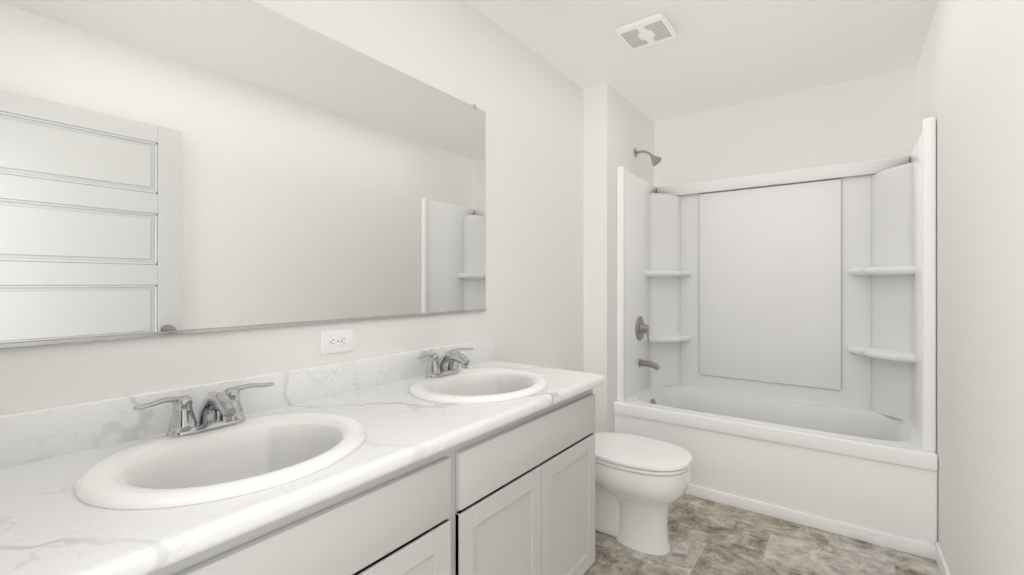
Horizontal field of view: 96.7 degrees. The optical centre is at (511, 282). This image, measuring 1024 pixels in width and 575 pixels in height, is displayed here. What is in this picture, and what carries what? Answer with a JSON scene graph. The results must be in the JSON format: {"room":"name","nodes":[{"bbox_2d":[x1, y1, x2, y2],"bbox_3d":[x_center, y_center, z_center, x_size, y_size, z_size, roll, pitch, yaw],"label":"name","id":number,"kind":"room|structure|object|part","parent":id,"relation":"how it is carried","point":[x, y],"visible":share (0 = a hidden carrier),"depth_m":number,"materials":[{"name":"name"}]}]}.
{"room":"bathroom","nodes":[
{"label":"bathroom","id":0,"kind":"room"},
{"bbox_2d":[0,0,583,415],"bbox_3d":[-0.401,-0.010,1.805,0.100,2.440,2.760,0,0,36],"label":"wall","id":1,"kind":"structure","parent":0,"point":[529,102],"depth_m":2.00,"materials":[{"name":"white paint"}]},
{"bbox_2d":[0,0,485,348],"bbox_3d":[-0.607,-0.334,1.427,0.010,0.923,1.639,0,0,36],"label":"mirror","id":2,"kind":"object","parent":1,"relation":"attached to","point":[173,167],"visible":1,"depth_m":1.19,"materials":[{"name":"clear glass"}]},
{"bbox_2d":[0,339,492,466],"bbox_3d":[-0.599,0.311,1.428,0.019,0.102,1.710,0,0,36],"label":"backsplash","id":3,"kind":"structure","parent":1,"relation":"attached to","point":[25,437],"depth_m":1.05,"materials":[{"name":"white stone"}]},
{"bbox_2d":[320,328,353,354],"bbox_3d":[-0.569,0.190,1.484,0.008,0.074,0.120,0,0,36],"label":"electrical outlet","id":4,"kind":"object","parent":1,"relation":"attached to","point":[336,341],"visible":1,"depth_m":1.48,"materials":[{"name":"white plastic"}]},
{"bbox_2d":[584,83,653,432],"bbox_3d":[0.762,-0.010,3.259,0.260,2.440,0.960,0,0,36],"label":"wall","id":5,"kind":"structure","parent":0,"point":[618,128],"depth_m":2.85,"materials":[{"name":"white paint"}]},
{"bbox_2d":[464,0,938,122],"bbox_3d":[0.597,-1.280,1.670,1.870,0.100,3.720,0,0,36],"label":"ceiling","id":6,"kind":"structure","parent":0,"point":[711,55],"depth_m":2.35,"materials":[{"name":"white paint"}]},
{"bbox_2d":[616,13,675,49],"bbox_3d":[0.657,-1.219,2.227,0.236,0.020,0.236,0,0,36],"label":"ceiling vent","id":7,"kind":"object","parent":6,"relation":"in","point":[648,31],"visible":1,"depth_m":2.20,"materials":[{"name":"white plastic"}]},
{"bbox_2d":[583,494,939,574],"bbox_3d":[0.597,1.260,1.670,1.870,0.100,3.720,0,0,36],"label":"floor","id":8,"kind":"structure","parent":0,"point":[707,537],"depth_m":2.04,"materials":[{"name":"tile"}]},
{"bbox_2d":[168,391,594,574],"bbox_3d":[-0.388,0.805,1.267,0.550,0.809,1.698,0,0,36],"label":"bathroom vanity","id":9,"kind":"object","parent":8,"relation":"on","point":[471,458],"depth_m":1.18,"materials":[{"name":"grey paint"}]},
{"bbox_2d":[0,359,603,574],"bbox_3d":[-0.374,0.380,1.264,0.576,0.040,1.710,0,0,36],"label":"countertop","id":10,"kind":"structure","parent":9,"relation":"on","point":[43,531],"depth_m":0.77,"materials":[{"name":"white stone"}]},
{"bbox_2d":[128,379,275,438],"bbox_3d":[-0.681,0.297,1.050,0.156,0.094,0.290,0,0,36],"label":"faucet","id":11,"kind":"object","parent":10,"relation":"on","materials":[{"name":"silver metal"}]},
{"bbox_2d":[44,399,411,546],"bbox_3d":[-0.572,0.424,0.970,0.454,0.162,0.522,0,0,36],"label":"sink","id":12,"kind":"object","parent":10,"relation":"in","point":[135,485],"depth_m":0.96,"materials":[{"name":"white ceramic"}]},
{"bbox_2d":[408,343,475,378],"bbox_3d":[-0.219,0.297,1.682,0.156,0.094,0.290,0,0,36],"label":"faucet","id":13,"kind":"object","parent":10,"relation":"on","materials":[{"name":"silver metal"}]},
{"bbox_2d":[376,363,575,410],"bbox_3d":[-0.110,0.424,1.602,0.454,0.162,0.522,0,0,36],"label":"sink","id":14,"kind":"object","parent":10,"relation":"in","point":[489,386],"depth_m":1.66,"materials":[{"name":"white ceramic"}]},
{"bbox_2d":[594,432,692,554],"bbox_3d":[0.470,0.868,2.227,0.780,0.685,0.406,0,0,36],"label":"toilet","id":15,"kind":"object","parent":8,"relation":"on","point":[641,484],"visible":0.54,"depth_m":2.04,"materials":[{"name":"ceramic"}]},
{"bbox_3d":[0.558,0.794,2.163,0.562,0.046,0.382,0,0,36],"label":"seat","id":16,"kind":"part","parent":15,"relation":"part of","materials":[{"name":"white plastic"}]},
{"bbox_2d":[614,117,937,559],"bbox_3d":[1.471,0.136,2.731,1.507,2.148,0.769,0,0,36],"label":"bathtub","id":17,"kind":"object","parent":8,"relation":"on","point":[776,344],"visible":0.88,"depth_m":2.78,"materials":[{"name":"plastic"}]},
{"bbox_2d":[654,68,916,186],"bbox_3d":[1.730,-0.010,3.083,1.510,2.440,0.100,0,0,36],"label":"wall","id":18,"kind":"structure","parent":0,"point":[870,118],"depth_m":2.94,"materials":[{"name":"white paint"}]},
{"bbox_2d":[917,0,1023,574],"bbox_3d":[1.311,-0.010,1.147,0.100,2.440,3.720,0,0,36],"label":"wall","id":19,"kind":"structure","parent":0,"point":[970,82],"depth_m":1.39,"materials":[{"name":"white paint"}]},
{"bbox_2d":[936,542,950,574],"bbox_3d":[1.339,1.167,1.281,0.012,0.085,1.728,0,0,36],"label":"baseboard","id":20,"kind":"structure","parent":19,"relation":"attached to","point":[942,565],"depth_m":1.88,"materials":[{"name":"white paint"}]}
]}

